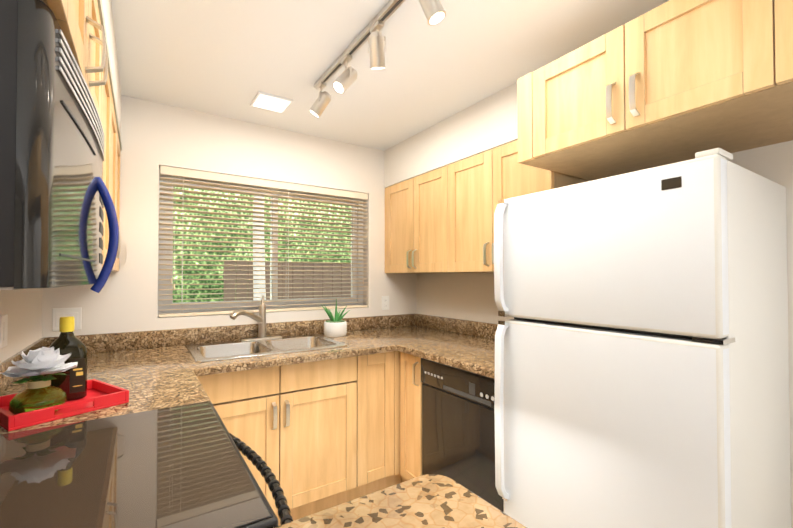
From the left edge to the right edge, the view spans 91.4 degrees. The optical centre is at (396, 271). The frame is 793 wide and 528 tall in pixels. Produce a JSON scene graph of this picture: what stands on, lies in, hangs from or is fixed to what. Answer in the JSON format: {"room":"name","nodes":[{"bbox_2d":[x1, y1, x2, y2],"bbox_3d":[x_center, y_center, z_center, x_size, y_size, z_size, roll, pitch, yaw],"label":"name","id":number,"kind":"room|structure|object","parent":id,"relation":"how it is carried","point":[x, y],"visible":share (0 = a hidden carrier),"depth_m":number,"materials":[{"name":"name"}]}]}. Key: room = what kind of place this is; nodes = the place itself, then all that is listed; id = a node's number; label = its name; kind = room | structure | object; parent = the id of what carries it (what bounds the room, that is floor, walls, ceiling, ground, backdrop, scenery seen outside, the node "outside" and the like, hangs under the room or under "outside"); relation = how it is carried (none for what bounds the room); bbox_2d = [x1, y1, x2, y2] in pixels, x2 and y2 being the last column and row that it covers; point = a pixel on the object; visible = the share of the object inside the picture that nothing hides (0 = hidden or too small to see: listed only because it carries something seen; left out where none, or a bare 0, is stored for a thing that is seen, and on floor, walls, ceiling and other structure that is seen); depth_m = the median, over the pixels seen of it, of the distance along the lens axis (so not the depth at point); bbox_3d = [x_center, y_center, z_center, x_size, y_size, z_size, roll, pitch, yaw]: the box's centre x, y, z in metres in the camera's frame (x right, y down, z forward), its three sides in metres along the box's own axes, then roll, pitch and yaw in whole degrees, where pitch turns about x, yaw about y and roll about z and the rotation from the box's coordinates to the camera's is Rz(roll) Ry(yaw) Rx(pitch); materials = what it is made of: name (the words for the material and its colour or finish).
{"room":"kitchen","nodes":[
{"label":"kitchen","id":0,"kind":"room"},
{"bbox_2d":[111,0,668,150],"bbox_3d":[0.637,-1.087,0.482,2.670,0.100,5.670,1,-1,-33],"label":"ceiling","id":1,"kind":"structure","parent":0,"point":[228,58],"depth_m":1.81,"materials":[{"name":"white paint"}]},
{"bbox_2d":[250,91,292,112],"bbox_3d":[-0.745,-1.002,2.306,0.200,0.013,0.200,1,-1,-33],"label":"ceiling light panel","id":2,"kind":"object","parent":1,"relation":"attached to","point":[267,101],"visible":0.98,"depth_m":2.29,"materials":[{"name":"white plastic"}]},
{"bbox_2d":[309,0,445,117],"bbox_3d":[-0.020,-0.923,1.472,0.122,0.196,1.510,1,-1,-33],"label":"track light","id":3,"kind":"object","parent":1,"relation":"attached to","point":[434,11],"visible":1,"depth_m":1.59,"materials":[{"name":"silver metal"}]},
{"bbox_2d":[0,0,792,527],"bbox_3d":[0.637,0.153,0.463,2.670,2.380,5.670,1,-1,-33],"label":"wall","id":4,"kind":"structure","parent":0,"point":[152,136],"depth_m":2.38,"materials":[{"name":"beige paint"}]},
{"bbox_2d":[0,314,7,347],"bbox_3d":[-1.467,0.224,1.447,0.008,0.120,0.075,1,-1,-33],"label":"outlet","id":5,"kind":"object","parent":4,"relation":"attached to","point":[3,318],"depth_m":1.43,"materials":[{"name":"white plastic"}]},
{"bbox_2d":[52,308,81,330],"bbox_3d":[-1.765,0.257,2.073,0.120,0.120,0.009,1,-1,-33],"label":"outlet","id":6,"kind":"object","parent":4,"relation":"attached to","point":[58,313],"depth_m":2.07,"materials":[{"name":"white plastic"}]},
{"bbox_2d":[41,0,108,143],"bbox_3d":[-0.812,-0.558,0.760,0.325,0.333,0.687,1,-1,-33],"label":"upper cabinet","id":7,"kind":"object","parent":4,"relation":"attached to","point":[80,25],"depth_m":0.83,"materials":[{"name":"brown wood"}]},
{"bbox_2d":[0,0,118,292],"bbox_3d":[-0.788,-0.169,0.769,0.379,0.439,0.690,1,-1,-33],"label":"microwave","id":8,"kind":"object","parent":7,"relation":"attached to","point":[55,198],"visible":1,"depth_m":0.57,"materials":[{"name":"black"}]},
{"bbox_2d":[102,79,120,271],"bbox_3d":[-1.259,-0.362,1.432,0.325,0.706,0.923,1,-1,-33],"label":"upper cabinet","id":9,"kind":"object","parent":4,"relation":"attached to","point":[112,152],"depth_m":1.54,"materials":[{"name":"brown wood"}]},
{"bbox_2d":[158,168,362,313],"bbox_3d":[-0.889,-0.171,2.812,1.442,0.920,0.055,1,-1,-33],"label":"window","id":10,"kind":"structure","parent":4,"relation":"in","point":[339,296],"depth_m":2.71,"materials":[{"name":"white glass"}]},
{"bbox_2d":[158,165,367,316],"bbox_3d":[-0.841,-0.173,2.739,1.430,0.915,0.068,1,-1,-33],"label":"window blinds","id":11,"kind":"object","parent":10,"relation":"attached to","point":[175,172],"visible":0.92,"depth_m":2.65,"materials":[{"name":"beige plastic"}]},
{"bbox_2d":[382,296,388,309],"bbox_3d":[-0.090,0.263,3.183,0.072,0.115,0.008,1,-1,-33],"label":"outlet","id":12,"kind":"object","parent":4,"relation":"attached to","point":[385,299],"depth_m":3.18,"materials":[{"name":"white plastic"}]},
{"bbox_2d":[385,169,436,273],"bbox_3d":[0.273,-0.339,2.923,0.325,0.706,0.854,1,-1,-33],"label":"upper cabinet","id":13,"kind":"object","parent":4,"relation":"attached to","point":[410,204],"depth_m":2.86,"materials":[{"name":"brown wood"}]},
{"bbox_2d":[437,140,588,272],"bbox_3d":[0.665,-0.348,2.331,0.325,0.706,0.837,1,-1,-33],"label":"upper cabinet","id":14,"kind":"object","parent":4,"relation":"attached to","point":[440,220],"depth_m":2.32,"materials":[{"name":"brown wood"}]},
{"bbox_2d":[517,0,792,180],"bbox_3d":[1.220,-0.671,1.203,0.651,0.370,1.600,1,-1,-33],"label":"upper cabinet","id":15,"kind":"object","parent":4,"relation":"attached to","point":[671,82],"visible":1,"depth_m":1.29,"materials":[{"name":"brown wood"}]},
{"bbox_3d":[0.637,1.393,0.444,2.670,0.100,5.670,1,-1,-33],"label":"floor","id":16,"kind":"structure","parent":0,"visible":0},
{"bbox_2d":[0,401,292,527],"bbox_3d":[-0.621,0.834,0.825,0.707,1.030,0.755,1,-1,-33],"label":"range","id":17,"kind":"object","parent":16,"relation":"on","point":[183,466],"visible":1,"depth_m":0.80,"materials":[{"name":"black glass"}]},
{"bbox_2d":[197,375,228,431],"bbox_3d":[-1.026,0.916,1.374,0.670,0.884,0.595,1,-1,-33],"label":"base cabinet","id":18,"kind":"object","parent":16,"relation":"on","point":[221,404],"depth_m":1.83,"materials":[{"name":"brown wood"}]},
{"bbox_2d":[0,341,219,433],"bbox_3d":[-1.022,0.404,1.336,0.629,0.135,0.521,1,-1,-33],"label":"countertop","id":19,"kind":"structure","parent":18,"relation":"on","point":[154,370],"depth_m":1.57,"materials":[{"name":"stone"}]},
{"bbox_2d":[0,379,128,430],"bbox_3d":[-1.078,0.414,1.233,0.270,0.040,0.290,-1,-1,32],"label":"tray","id":20,"kind":"object","parent":19,"relation":"on","point":[101,395],"visible":0.79,"depth_m":1.19,"materials":[{"name":"red paint"}]},
{"bbox_2d":[0,347,77,414],"bbox_3d":[-1.063,0.327,1.152,0.175,0.194,0.171,1,-1,-33],"label":"flower vase","id":21,"kind":"object","parent":20,"relation":"on","point":[40,391],"visible":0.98,"depth_m":1.13,"materials":[{"name":"green glass"}]},
{"bbox_2d":[44,316,86,400],"bbox_3d":[-1.096,0.290,1.286,0.108,0.274,0.059,1,-1,-41],"label":"oil bottle","id":22,"kind":"object","parent":20,"relation":"on","point":[72,383],"visible":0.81,"depth_m":1.27,"materials":[{"name":"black glass"}]},
{"bbox_2d":[25,328,203,348],"bbox_3d":[-1.392,0.413,1.944,0.684,0.135,0.480,1,-1,-33],"label":"backsplash","id":23,"kind":"structure","parent":18,"relation":"on","point":[154,335],"depth_m":2.20,"materials":[{"name":"stone"}]},
{"bbox_2d":[12,313,469,372],"bbox_3d":[-0.627,0.420,2.369,2.428,0.135,0.766,1,-1,-33],"label":"countertop","id":24,"kind":"structure","parent":18,"relation":"on","point":[369,335],"depth_m":2.48,"materials":[{"name":"stone"}]},
{"bbox_2d":[230,295,281,340],"bbox_3d":[-0.893,0.303,2.481,0.351,0.288,0.173,1,-1,-33],"label":"faucet","id":25,"kind":"object","parent":24,"relation":"on","point":[260,319],"visible":1,"depth_m":2.52,"materials":[{"name":"silver metal"}]},
{"bbox_2d":[186,334,347,361],"bbox_3d":[-0.781,0.538,2.337,0.828,0.185,0.558,1,-1,-33],"label":"sink","id":26,"kind":"object","parent":24,"relation":"in","point":[204,352],"visible":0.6,"depth_m":2.38,"materials":[{"name":"silver metal"}]},
{"bbox_2d":[322,299,347,336],"bbox_3d":[-0.440,0.326,2.751,0.190,0.264,0.207,1,-1,-33],"label":"plant pot","id":27,"kind":"object","parent":24,"relation":"on","point":[335,326],"visible":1,"depth_m":2.70,"materials":[{"name":"white ceramic"}]},
{"bbox_2d":[209,363,364,525],"bbox_3d":[-0.772,1.022,2.285,0.894,0.700,0.684,1,-1,-33],"label":"base cabinet","id":28,"kind":"object","parent":16,"relation":"on","point":[318,436],"depth_m":2.07,"materials":[{"name":"brown wood"}]},
{"bbox_2d":[309,352,392,494],"bbox_3d":[-0.289,0.935,2.606,0.300,0.884,0.684,1,-1,-33],"label":"base cabinet","id":29,"kind":"object","parent":16,"relation":"on","point":[374,370],"depth_m":2.32,"materials":[{"name":"brown wood"}]},
{"bbox_2d":[393,351,421,484],"bbox_3d":[0.336,0.933,2.479,0.690,0.884,0.255,1,-1,-33],"label":"base cabinet","id":30,"kind":"object","parent":16,"relation":"on","point":[407,384],"depth_m":2.33,"materials":[{"name":"brown wood"}]},
{"bbox_2d":[400,321,497,378],"bbox_3d":[0.525,0.417,2.205,0.689,0.135,0.780,1,-1,-33],"label":"countertop","id":31,"kind":"structure","parent":30,"relation":"on","point":[469,346],"depth_m":2.39,"materials":[{"name":"stone"}]},
{"bbox_2d":[421,358,503,511],"bbox_3d":[0.567,0.928,2.116,0.649,0.881,0.591,1,-1,-33],"label":"dishwasher","id":32,"kind":"object","parent":16,"relation":"on","point":[458,430],"visible":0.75,"depth_m":1.92,"materials":[{"name":"black metal"}]},
{"bbox_2d":[494,148,790,527],"bbox_3d":[0.933,0.513,1.536,0.738,1.694,0.767,1,-1,-33],"label":"fridge","id":33,"kind":"object","parent":16,"relation":"on","point":[641,361],"visible":1,"depth_m":1.26,"materials":[{"name":"white metal"}]},
{"bbox_3d":[-0.145,0.899,0.276,0.928,0.883,0.600,1,-1,-33],"label":"base cabinet","id":34,"kind":"object","parent":16,"relation":"on","visible":0},
{"bbox_2d":[275,474,526,527],"bbox_3d":[-0.127,0.438,0.292,0.969,0.035,0.676,1,-1,-33],"label":"countertop","id":35,"kind":"structure","parent":34,"relation":"on","point":[432,501],"depth_m":0.69,"materials":[{"name":"stone"}]}
]}

